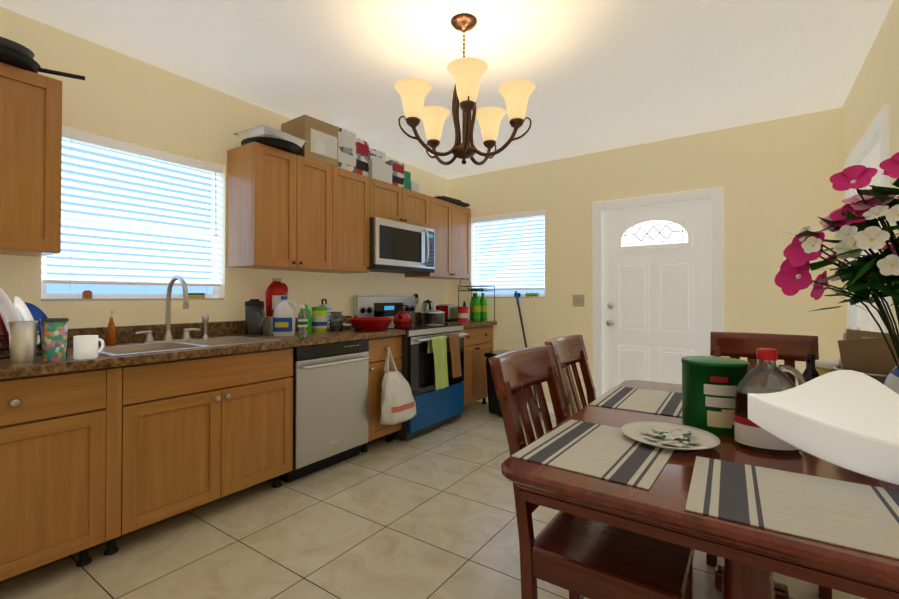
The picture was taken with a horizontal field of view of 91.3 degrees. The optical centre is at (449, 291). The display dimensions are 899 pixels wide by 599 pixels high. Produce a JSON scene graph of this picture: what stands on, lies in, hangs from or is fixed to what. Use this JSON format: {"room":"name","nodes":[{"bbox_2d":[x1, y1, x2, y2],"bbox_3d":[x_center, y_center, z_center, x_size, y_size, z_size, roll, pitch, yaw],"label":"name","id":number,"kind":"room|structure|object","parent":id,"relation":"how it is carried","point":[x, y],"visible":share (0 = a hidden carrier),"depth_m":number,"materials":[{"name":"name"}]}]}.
{"room":"kitchen","nodes":[
{"label":"kitchen","id":0,"kind":"room"},
{"bbox_2d":[0,7,447,331],"bbox_3d":[-1.438,-0.071,3.241,0.120,2.570,5.090,0,-1,34],"label":"wall","id":1,"kind":"structure","parent":0,"point":[116,95],"depth_m":2.69,"materials":[{"name":"beige paint"}]},
{"bbox_2d":[0,62,61,256],"bbox_3d":[-2.156,-0.582,1.784,0.348,0.800,0.825,0,-1,34],"label":"upper cabinet","id":2,"kind":"object","parent":1,"relation":"attached to","point":[30,153],"visible":1,"depth_m":1.95,"materials":[{"name":"brown wood"}]},
{"bbox_2d":[0,37,84,79],"bbox_3d":[-1.925,-1.033,1.977,0.286,0.104,0.444,-1,-1,42],"label":"pans","id":3,"kind":"object","parent":2,"relation":"on","point":[15,54],"visible":0.65,"depth_m":1.91,"materials":[{"name":"black metal"}]},
{"bbox_2d":[41,127,222,296],"bbox_3d":[-1.822,-0.418,2.630,0.064,0.892,0.928,0,-1,34],"label":"window blinds","id":4,"kind":"object","parent":1,"relation":"attached to","point":[78,136],"visible":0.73,"depth_m":2.58,"materials":[{"name":"white paint"}]},
{"bbox_2d":[41,139,223,300],"bbox_3d":[-1.847,-0.408,2.647,0.113,0.920,0.940,0,-1,34],"label":"window","id":5,"kind":"structure","parent":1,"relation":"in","point":[64,292],"depth_m":2.62,"materials":[{"name":"clear glass"}]},
{"bbox_2d":[82,290,91,298],"bbox_3d":[-1.987,0.014,2.410,0.044,0.046,0.044,0,-1,34],"label":"bottle","id":6,"kind":"object","parent":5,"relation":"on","point":[86,294],"visible":1,"depth_m":2.39,"materials":[{"name":"orange"}]},
{"bbox_2d":[188,293,204,297],"bbox_3d":[-1.668,0.025,2.871,0.060,0.034,0.110,0,-1,34],"label":"sponge","id":7,"kind":"object","parent":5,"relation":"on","point":[196,295],"visible":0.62,"depth_m":2.85,"materials":[{"name":"yellow plastic"}]},
{"bbox_2d":[0,312,420,350],"bbox_3d":[-1.375,0.253,3.199,0.021,0.100,4.836,0,-1,34],"label":"backsplash","id":8,"kind":"structure","parent":1,"relation":"attached to","point":[123,334],"depth_m":2.58,"materials":[{"name":"brown stone"}]},
{"bbox_2d":[227,142,342,273],"bbox_3d":[-1.192,-0.567,3.205,0.327,0.800,0.699,0,-1,34],"label":"upper cabinet","id":9,"kind":"object","parent":1,"relation":"attached to","point":[287,211],"depth_m":3.01,"materials":[{"name":"brown wood"}]},
{"bbox_2d":[241,137,301,154],"bbox_3d":[-1.219,-0.983,3.022,0.390,0.026,0.390,0,-1,34],"label":"round tray","id":10,"kind":"object","parent":9,"relation":"on","point":[288,146],"visible":0.42,"depth_m":2.90,"materials":[{"name":"black plastic"}]},
{"bbox_2d":[233,124,308,146],"bbox_3d":[-1.224,-1.029,3.026,0.310,0.065,0.370,0,-1,30],"label":"roasting pan","id":11,"kind":"object","parent":10,"relation":"on","point":[262,130],"visible":0.46,"depth_m":2.90,"materials":[{"name":"silver metal"}]},
{"bbox_2d":[281,115,337,166],"bbox_3d":[-1.071,-1.121,3.371,0.302,0.310,0.301,0,-1,37],"label":"box","id":12,"kind":"object","parent":9,"relation":"on","point":[320,137],"visible":0.73,"depth_m":3.26,"materials":[{"name":"beige cardboard"}]},
{"bbox_2d":[343,169,370,273],"bbox_3d":[-0.931,-0.563,3.585,0.327,0.800,0.458,0,-1,34],"label":"upper cabinet","id":13,"kind":"object","parent":1,"relation":"attached to","point":[356,187],"depth_m":3.57,"materials":[{"name":"brown wood"}]},
{"bbox_2d":[336,126,355,172],"bbox_3d":[-0.931,-1.129,3.596,0.271,0.330,0.200,0,-1,36],"label":"appliance box","id":14,"kind":"object","parent":13,"relation":"on","point":[346,150],"visible":0.23,"depth_m":3.52,"materials":[{"name":"white cardboard"}]},
{"bbox_2d":[371,178,430,227],"bbox_3d":[-0.566,-0.790,4.118,0.327,0.335,0.830,0,-1,34],"label":"upper cabinet","id":15,"kind":"object","parent":1,"relation":"attached to","point":[388,201],"depth_m":3.99,"materials":[{"name":"brown wood"}]},
{"bbox_2d":[356,138,368,176],"bbox_3d":[-0.836,-1.117,3.755,0.261,0.310,0.150,0,-1,35],"label":"appliance box","id":16,"kind":"object","parent":15,"relation":"on","point":[362,157],"visible":0.38,"depth_m":3.68,"materials":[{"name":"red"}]},
{"bbox_2d":[369,159,391,183],"bbox_3d":[-0.699,-1.045,3.915,0.270,0.170,0.260,0,-1,33],"label":"appliance box","id":17,"kind":"object","parent":15,"relation":"on","point":[379,170],"visible":0.33,"depth_m":3.82,"materials":[{"name":"white cardboard"}]},
{"bbox_2d":[369,147,384,162],"bbox_3d":[-0.722,-1.189,3.932,0.221,0.115,0.200,0,-1,36],"label":"appliance box","id":18,"kind":"object","parent":17,"relation":"on","point":[374,154],"visible":0.38,"depth_m":3.86,"materials":[{"name":"white cardboard"}]},
{"bbox_2d":[385,160,403,187],"bbox_3d":[-0.575,-1.078,4.127,0.251,0.240,0.170,0,-1,36],"label":"appliance box","id":19,"kind":"object","parent":15,"relation":"on","point":[397,173],"visible":0.35,"depth_m":4.05,"materials":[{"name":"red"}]},
{"bbox_2d":[370,217,434,273],"bbox_3d":[-0.514,-0.406,4.078,0.452,0.427,0.826,0,-1,34],"label":"over-the-range microwave","id":20,"kind":"object","parent":15,"relation":"attached to","point":[400,247],"visible":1,"depth_m":3.92,"materials":[{"name":"grey metal"}]},
{"bbox_2d":[404,171,410,189],"bbox_3d":[-0.500,-1.056,4.276,0.220,0.200,0.120,0,-1,37],"label":"appliance box","id":21,"kind":"object","parent":15,"relation":"on","point":[407,180],"visible":0.15,"depth_m":4.22,"materials":[{"name":"teal cardboard"}]},
{"bbox_2d":[411,181,418,192],"bbox_3d":[-0.423,-1.020,4.404,0.200,0.130,0.130,0,-1,32],"label":"appliance box","id":22,"kind":"object","parent":15,"relation":"on","point":[415,186],"visible":0.19,"depth_m":4.35,"materials":[{"name":"white cardboard"}]},
{"bbox_2d":[413,293,418,307],"bbox_3d":[-0.347,0.101,4.675,0.053,0.178,0.078,0,-1,34],"label":"electrical outlet plate","id":23,"kind":"object","parent":1,"relation":"attached to","point":[416,298],"visible":0.79,"depth_m":4.68,"materials":[{"name":"beige plastic"}]},
{"bbox_2d":[404,197,470,279],"bbox_3d":[-0.110,-0.550,4.779,0.327,0.800,0.780,0,-1,34],"label":"upper cabinet","id":24,"kind":"object","parent":1,"relation":"attached to","point":[451,222],"depth_m":4.67,"materials":[{"name":"brown wood"}]},
{"bbox_2d":[434,196,469,206],"bbox_3d":[-0.062,-0.981,4.797,0.300,0.054,0.545,-1,-1,40],"label":"griddle","id":25,"kind":"object","parent":24,"relation":"on","point":[454,201],"visible":0.33,"depth_m":4.70,"materials":[{"name":"black metal"}]},
{"bbox_2d":[0,401,865,598],"bbox_3d":[0.062,1.252,2.196,3.760,0.100,5.090,0,-1,34],"label":"floor","id":26,"kind":"structure","parent":0,"point":[430,514],"depth_m":2.12,"materials":[{"name":"tile"}]},
{"bbox_2d":[0,367,127,581],"bbox_3d":[-1.933,0.764,1.865,0.607,0.870,0.712,0,-1,34],"label":"base cabinet","id":27,"kind":"object","parent":26,"relation":"on","point":[64,438],"depth_m":1.82,"materials":[{"name":"brown wood"}]},
{"bbox_2d":[128,347,292,532],"bbox_3d":[-1.493,0.771,2.505,0.607,0.870,0.960,0,-1,34],"label":"base cabinet","id":28,"kind":"object","parent":26,"relation":"on","point":[137,427],"depth_m":2.29,"materials":[{"name":"brown wood"}]},
{"bbox_2d":[0,328,405,378],"bbox_3d":[-1.552,0.314,2.383,0.652,0.040,3.292,0,-1,34],"label":"countertop","id":29,"kind":"structure","parent":28,"relation":"on","point":[7,371],"depth_m":2.13,"materials":[{"name":"brown stone"}]},
{"bbox_2d":[8,321,38,364],"bbox_3d":[-1.693,0.202,1.746,0.088,0.170,0.088,0,-1,34],"label":"steel tumbler","id":30,"kind":"object","parent":29,"relation":"on","point":[23,341],"visible":1,"depth_m":1.72,"materials":[{"name":"silver metal"}]},
{"bbox_2d":[0,288,66,358],"bbox_3d":[-1.974,0.134,1.868,0.398,0.308,0.450,0,-1,34],"label":"dish rack","id":31,"kind":"object","parent":29,"relation":"on","point":[19,310],"visible":0.46,"depth_m":1.90,"materials":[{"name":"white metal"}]},
{"bbox_2d":[40,318,68,361],"bbox_3d":[-1.640,0.198,1.824,0.090,0.179,0.089,0,-1,34],"label":"tumbler","id":32,"kind":"object","parent":29,"relation":"on","point":[54,332],"visible":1,"depth_m":1.79,"materials":[{"name":"multicoloured plastic"}]},
{"bbox_2d":[73,335,104,358],"bbox_3d":[-1.576,0.240,1.928,0.084,0.098,0.120,0,-1,15],"label":"mug","id":33,"kind":"object","parent":29,"relation":"on","point":[85,346],"visible":1,"depth_m":1.88,"materials":[{"name":"white ceramic"}]},
{"bbox_2d":[106,311,115,345],"bbox_3d":[-1.823,0.196,2.368,0.062,0.186,0.039,0,-1,34],"label":"soap bottle","id":34,"kind":"object","parent":29,"relation":"on","point":[111,336],"visible":1,"depth_m":2.35,"materials":[{"name":"orange plastic"}]},
{"bbox_2d":[132,275,211,342],"bbox_3d":[-1.565,0.098,2.568,0.257,0.388,0.411,0,-1,34],"label":"faucet","id":35,"kind":"object","parent":29,"relation":"on","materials":[{"name":"silver metal"}]},
{"bbox_2d":[98,335,271,354],"bbox_3d":[-1.491,0.380,2.478,0.544,0.178,0.867,0,-1,34],"label":"sink","id":36,"kind":"object","parent":29,"relation":"in","point":[205,340],"depth_m":2.51,"materials":[{"name":"silver metal"}]},
{"bbox_2d":[245,299,264,335],"bbox_3d":[-1.318,0.175,3.005,0.178,0.251,0.124,0,-1,34],"label":"blender jar","id":37,"kind":"object","parent":29,"relation":"on","point":[254,316],"visible":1,"depth_m":2.97,"materials":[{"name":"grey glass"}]},
{"bbox_2d":[263,278,287,334],"bbox_3d":[-1.257,0.101,3.194,0.170,0.403,0.200,0,-1,34],"label":"jug","id":38,"kind":"object","parent":29,"relation":"on","point":[277,289],"visible":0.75,"depth_m":3.13,"materials":[{"name":"red plastic"}]},
{"bbox_2d":[273,296,296,335],"bbox_3d":[-1.133,0.165,3.027,0.163,0.272,0.116,0,-1,0],"label":"jug","id":39,"kind":"object","parent":29,"relation":"on","point":[284,317],"visible":1,"depth_m":2.98,"materials":[{"name":"white plastic"}]},
{"bbox_2d":[297,306,307,338],"bbox_3d":[-0.937,0.194,2.803,0.064,0.208,0.064,0,-1,34],"label":"water bottle","id":40,"kind":"object","parent":29,"relation":"on","point":[302,323],"visible":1,"depth_m":2.78,"materials":[{"name":"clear plastic"}]},
{"bbox_2d":[304,300,311,333],"bbox_3d":[-1.039,0.182,3.183,0.066,0.240,0.094,0,-1,34],"label":"dish soap","id":41,"kind":"object","parent":29,"relation":"on","point":[309,316],"visible":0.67,"depth_m":3.17,"materials":[{"name":"green plastic"}]},
{"bbox_2d":[312,307,326,332],"bbox_3d":[-0.982,0.209,3.320,0.114,0.190,0.114,0,-1,34],"label":"wipes canister","id":42,"kind":"object","parent":29,"relation":"on","point":[319,319],"visible":0.94,"depth_m":3.27,"materials":[{"name":"yellow plastic"}]},
{"bbox_2d":[319,299,330,328],"bbox_3d":[-0.991,0.179,3.529,0.086,0.249,0.105,0,-1,9],"label":"box grater","id":43,"kind":"object","parent":29,"relation":"on","point":[328,312],"visible":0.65,"depth_m":3.50,"materials":[{"name":"silver metal"}]},
{"bbox_2d":[330,312,342,331],"bbox_3d":[-0.870,0.229,3.376,0.096,0.150,0.096,0,-1,34],"label":"glass jar","id":44,"kind":"object","parent":29,"relation":"on","point":[336,321],"visible":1,"depth_m":3.34,"materials":[{"name":"clear glass"}]},
{"bbox_2d":[343,323,352,328],"bbox_3d":[-0.892,0.279,3.640,0.136,0.053,0.200,0,-1,34],"label":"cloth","id":45,"kind":"object","parent":29,"relation":"on","point":[345,325],"visible":0.31,"depth_m":3.62,"materials":[{"name":"white fabric"}]},
{"bbox_2d":[347,317,393,330],"bbox_3d":[-0.628,0.259,3.507,0.376,0.093,0.376,0,-1,34],"label":"basin","id":46,"kind":"object","parent":29,"relation":"on","point":[371,324],"visible":1,"depth_m":3.39,"materials":[{"name":"red plastic"}]},
{"bbox_2d":[280,339,369,482],"bbox_3d":[-0.997,0.778,3.139,0.674,0.868,0.631,0,-1,34],"label":"dishwasher","id":47,"kind":"object","parent":26,"relation":"on","point":[330,403],"visible":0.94,"depth_m":2.94,"materials":[{"name":"grey metal"}]},
{"bbox_2d":[316,335,403,452],"bbox_3d":[-0.746,0.782,3.591,0.607,0.870,0.384,0,-1,34],"label":"base cabinet","id":48,"kind":"object","parent":26,"relation":"on","point":[386,379],"depth_m":3.34,"materials":[{"name":"brown wood"}]},
{"bbox_2d":[353,296,467,439],"bbox_3d":[-0.323,0.630,4.033,0.754,1.185,0.810,0,-1,34],"label":"stove","id":49,"kind":"object","parent":26,"relation":"on","point":[432,357],"visible":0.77,"depth_m":3.82,"materials":[{"name":"grey"}]},
{"bbox_2d":[393,305,411,324],"bbox_3d":[-0.430,0.211,3.999,0.170,0.184,0.211,0,-1,4],"label":"tea kettle","id":50,"kind":"object","parent":49,"relation":"on","point":[402,317],"visible":1,"depth_m":3.96,"materials":[{"name":"red metal"}]},
{"bbox_2d":[421,307,444,324],"bbox_3d":[-0.152,0.222,4.138,0.226,0.165,0.289,0,-1,4],"label":"stock pot","id":51,"kind":"object","parent":49,"relation":"on","point":[433,316],"visible":1,"depth_m":4.05,"materials":[{"name":"silver metal"}]},
{"bbox_2d":[408,327,492,410],"bbox_3d":[0.031,0.795,4.723,0.607,0.870,0.722,0,-1,34],"label":"base cabinet","id":52,"kind":"object","parent":26,"relation":"on","point":[478,341],"depth_m":4.53,"materials":[{"name":"brown wood"}]},
{"bbox_2d":[445,320,495,326],"bbox_3d":[0.049,0.339,4.715,0.652,0.040,0.723,0,-1,34],"label":"countertop","id":53,"kind":"structure","parent":52,"relation":"on","point":[470,323],"depth_m":4.56,"materials":[{"name":"brown stone"}]},
{"bbox_2d":[421,300,433,321],"bbox_3d":[-0.224,0.200,4.650,0.156,0.237,0.200,0,-1,-16],"label":"electric kettle","id":54,"kind":"object","parent":53,"relation":"on","point":[427,305],"visible":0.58,"depth_m":4.62,"materials":[{"name":"silver metal"}]},
{"bbox_2d":[436,304,457,321],"bbox_3d":[-0.024,0.229,4.836,0.175,0.182,0.290,0,-1,26],"label":"toaster","id":55,"kind":"object","parent":53,"relation":"on","point":[450,311],"visible":0.73,"depth_m":4.73,"materials":[{"name":"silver metal"}]},
{"bbox_2d":[457,307,467,321],"bbox_3d":[0.140,0.236,4.599,0.114,0.163,0.114,0,-1,34],"label":"can","id":56,"kind":"object","parent":53,"relation":"on","point":[462,314],"visible":1,"depth_m":4.55,"materials":[{"name":"red metal"}]},
{"bbox_2d":[470,293,474,320],"bbox_3d":[0.275,0.167,4.920,0.095,0.307,0.094,0,-1,34],"label":"soda bottle","id":57,"kind":"object","parent":53,"relation":"on","point":[472,298],"visible":0.33,"depth_m":4.90,"materials":[{"name":"green plastic"}]},
{"bbox_2d":[458,279,494,320],"bbox_3d":[0.296,0.086,4.790,0.301,0.467,0.277,0,-1,34],"label":"shelf rack","id":58,"kind":"object","parent":53,"relation":"on","point":[471,289],"visible":0.96,"depth_m":4.76,"materials":[{"name":"grey metal"}]},
{"bbox_2d":[472,293,480,321],"bbox_3d":[0.289,0.166,4.764,0.095,0.307,0.094,0,-1,34],"label":"soda bottle","id":59,"kind":"object","parent":53,"relation":"on","point":[476,308],"visible":1,"depth_m":4.73,"materials":[{"name":"green plastic"}]},
{"bbox_2d":[480,293,486,320],"bbox_3d":[0.368,0.167,4.843,0.095,0.307,0.094,0,-1,34],"label":"soda bottle","id":60,"kind":"object","parent":53,"relation":"on","point":[483,312],"visible":0.77,"depth_m":4.80,"materials":[{"name":"green plastic"}]},
{"bbox_2d":[484,350,526,414],"bbox_3d":[0.577,0.907,4.380,0.352,0.608,0.365,0,-1,34],"label":"trash can","id":61,"kind":"object","parent":26,"relation":"on","point":[493,405],"visible":0.19,"depth_m":4.32,"materials":[{"name":"black plastic"}]},
{"bbox_2d":[515,291,542,418],"bbox_3d":[0.806,0.608,4.434,0.454,1.234,0.297,0,-1,34],"label":"mop","id":62,"kind":"object","parent":26,"relation":"on","point":[525,342],"visible":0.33,"depth_m":4.54,"materials":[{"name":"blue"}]},
{"bbox_2d":[545,335,595,417],"bbox_3d":[0.719,0.704,1.864,0.553,0.991,0.440,0,-1,32],"label":"chair","id":63,"kind":"object","parent":26,"relation":"on","point":[568,350],"visible":0.29,"depth_m":2.02,"materials":[{"name":"brown wood"}]},
{"bbox_2d":[488,345,694,598],"bbox_3d":[0.447,0.699,1.380,0.554,0.991,0.440,0,-1,34],"label":"chair","id":64,"kind":"object","parent":26,"relation":"on","point":[577,557],"visible":0.67,"depth_m":1.28,"materials":[{"name":"brown wood"}]},
{"bbox_2d":[501,380,898,598],"bbox_3d":[0.929,0.813,1.362,1.040,0.760,1.410,0,-1,34],"label":"dining table","id":65,"kind":"object","parent":26,"relation":"on","point":[755,557],"visible":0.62,"depth_m":0.95,"materials":[{"name":"brown wood"}]},
{"bbox_2d":[511,420,673,489],"bbox_3d":[0.421,0.430,1.218,0.335,0.002,0.420,0,-1,36],"label":"placemat","id":66,"kind":"object","parent":65,"relation":"on","point":[614,454],"visible":0.79,"depth_m":1.16,"materials":[{"name":"beige fabric"}]},
{"bbox_2d":[621,421,719,449],"bbox_3d":[0.634,0.419,1.272,0.256,0.020,0.256,0,-1,34],"label":"plate","id":67,"kind":"object","parent":66,"relation":"on","point":[668,435],"visible":1,"depth_m":1.28,"materials":[{"name":"white ceramic"}]},
{"bbox_2d":[589,386,681,416],"bbox_3d":[0.795,0.436,1.780,0.335,0.002,0.420,0,-1,33],"label":"placemat","id":68,"kind":"object","parent":65,"relation":"on","point":[648,401],"visible":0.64,"depth_m":1.76,"materials":[{"name":"beige fabric"}]},
{"bbox_2d":[681,356,748,435],"bbox_3d":[0.852,0.326,1.414,0.188,0.215,0.189,0,-1,9],"label":"tin","id":69,"kind":"object","parent":65,"relation":"on","point":[709,385],"visible":0.73,"depth_m":1.34,"materials":[{"name":"green metal"}]},
{"bbox_2d":[734,348,805,453],"bbox_3d":[0.888,0.294,1.217,0.172,0.273,0.115,0,-1,14],"label":"jug","id":70,"kind":"object","parent":65,"relation":"on","point":[766,375],"visible":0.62,"depth_m":1.20,"materials":[{"name":"brown"}]},
{"bbox_2d":[685,456,898,558],"bbox_3d":[0.747,0.426,0.880,0.460,0.002,0.340,0,-1,32],"label":"placemat","id":71,"kind":"object","parent":65,"relation":"on","point":[858,516],"visible":1,"depth_m":0.88,"materials":[{"name":"beige fabric"}]},
{"bbox_2d":[802,353,819,381],"bbox_3d":[1.262,0.324,1.534,0.065,0.220,0.065,0,-1,34],"label":"sauce bottle","id":72,"kind":"object","parent":65,"relation":"on","point":[810,372],"visible":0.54,"depth_m":1.52,"materials":[{"name":"black glass"}]},
{"bbox_2d":[748,370,898,484],"bbox_3d":[1.042,0.305,0.896,0.720,0.231,0.270,0,-1,38],"label":"bowl","id":73,"kind":"object","parent":65,"relation":"on","point":[847,419],"visible":1,"depth_m":1.04,"materials":[{"name":"white ceramic"}]},
{"bbox_2d":[815,360,838,375],"bbox_3d":[1.461,0.350,1.664,0.128,0.172,0.128,0,-1,34],"label":"canister","id":74,"kind":"object","parent":65,"relation":"on","point":[822,367],"visible":0.27,"depth_m":1.65,"materials":[{"name":"yellow"}]},
{"bbox_2d":[774,152,898,394],"bbox_3d":[1.116,0.041,1.118,0.475,0.777,0.556,0,-1,34],"label":"flower vase","id":75,"kind":"object","parent":65,"relation":"on","point":[854,222],"visible":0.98,"depth_m":1.15,"materials":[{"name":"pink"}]},
{"bbox_2d":[833,329,898,383],"bbox_3d":[1.402,0.280,1.438,0.224,0.306,0.224,0,-1,34],"label":"cardboard box","id":76,"kind":"object","parent":65,"relation":"on","point":[868,353],"visible":0.29,"depth_m":1.43,"materials":[{"name":"brown cardboard"}]},
{"bbox_2d":[706,332,831,598],"bbox_3d":[1.447,0.706,2.029,0.440,0.991,0.554,0,-1,34],"label":"chair","id":77,"kind":"object","parent":26,"relation":"on","point":[790,349],"visible":0.23,"depth_m":2.20,"materials":[{"name":"brown wood"}]},
{"bbox_2d":[0,0,893,178],"bbox_3d":[0.062,-1.417,2.225,3.760,0.100,5.090,0,-1,34],"label":"ceiling","id":78,"kind":"structure","parent":0,"point":[603,75],"depth_m":2.55,"materials":[{"name":"white paint"}]},
{"bbox_2d":[394,13,535,164],"bbox_3d":[0.087,-1.005,2.240,0.688,0.725,0.663,0,-1,34],"label":"chandelier","id":79,"kind":"object","parent":78,"relation":"hanging from","point":[467,73],"visible":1,"depth_m":2.13,"materials":[{"name":"beige glass"}]},
{"bbox_2d":[448,107,844,408],"bbox_3d":[1.469,-0.060,4.259,3.520,2.570,0.120,0,-1,34],"label":"wall","id":80,"kind":"structure","parent":0,"point":[771,177],"depth_m":3.66,"materials":[{"name":"beige paint"}]},
{"bbox_2d":[471,210,544,289],"bbox_3d":[0.627,-0.402,4.803,0.888,0.887,0.064,0,-1,34],"label":"window blinds","id":81,"kind":"object","parent":80,"relation":"attached to","point":[501,218],"visible":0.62,"depth_m":4.78,"materials":[{"name":"white paint"}]},
{"bbox_2d":[474,216,544,297],"bbox_3d":[0.644,-0.392,4.828,0.900,0.915,0.113,0,-1,34],"label":"window","id":82,"kind":"structure","parent":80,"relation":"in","point":[502,294],"depth_m":4.86,"materials":[{"name":"white paint"}]},
{"bbox_2d":[514,293,538,296],"bbox_3d":[0.822,0.030,4.678,0.278,0.044,0.042,0,-1,34],"label":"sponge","id":83,"kind":"object","parent":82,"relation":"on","point":[530,294],"visible":0.92,"depth_m":4.65,"materials":[{"name":"yellow"}]},
{"bbox_2d":[527,402,576,412],"bbox_3d":[0.939,1.185,4.530,1.065,0.085,0.012,0,-1,34],"label":"baseboard","id":84,"kind":"structure","parent":80,"relation":"attached to","point":[550,408],"depth_m":4.46,"materials":[{"name":"white paint"}]},
{"bbox_2d":[573,295,583,305],"bbox_3d":[1.265,0.085,4.313,0.116,0.116,0.020,0,-1,34],"label":"switch plate","id":85,"kind":"object","parent":80,"relation":"attached to","point":[578,300],"visible":1,"depth_m":4.32,"materials":[{"name":"beige plastic"}]},
{"bbox_2d":[603,200,710,392],"bbox_3d":[1.832,0.220,3.945,0.892,1.990,0.114,0,-1,34],"label":"door","id":86,"kind":"structure","parent":80,"relation":"in","point":[656,293],"depth_m":3.95,"materials":[{"name":"white wood"}]},
{"bbox_2d":[592,187,723,398],"bbox_3d":[1.856,0.179,3.980,1.070,2.085,0.138,0,-1,34],"label":"door frame","id":87,"kind":"structure","parent":80,"relation":"attached to","point":[714,196],"depth_m":3.96,"materials":[{"name":"white paint"}]},
{"bbox_2d":[842,0,898,333],"bbox_3d":[1.562,-0.094,1.180,0.120,2.570,5.090,0,-1,34],"label":"wall","id":88,"kind":"structure","parent":0,"point":[874,90],"depth_m":2.32,"materials":[{"name":"beige paint"}]},
{"bbox_2d":[845,140,881,332],"bbox_3d":[2.455,0.188,2.572,0.108,2.025,0.892,0,-1,34],"label":"door","id":89,"kind":"structure","parent":88,"relation":"in","point":[866,321],"depth_m":2.57,"materials":[{"name":"white"}]},
{"bbox_2d":[846,104,890,332],"bbox_3d":[2.492,0.146,2.547,0.138,2.120,1.070,0,-1,34],"label":"door frame","id":90,"kind":"structure","parent":88,"relation":"attached to","point":[879,124],"depth_m":2.38,"materials":[{"name":"white paint"}]}
]}

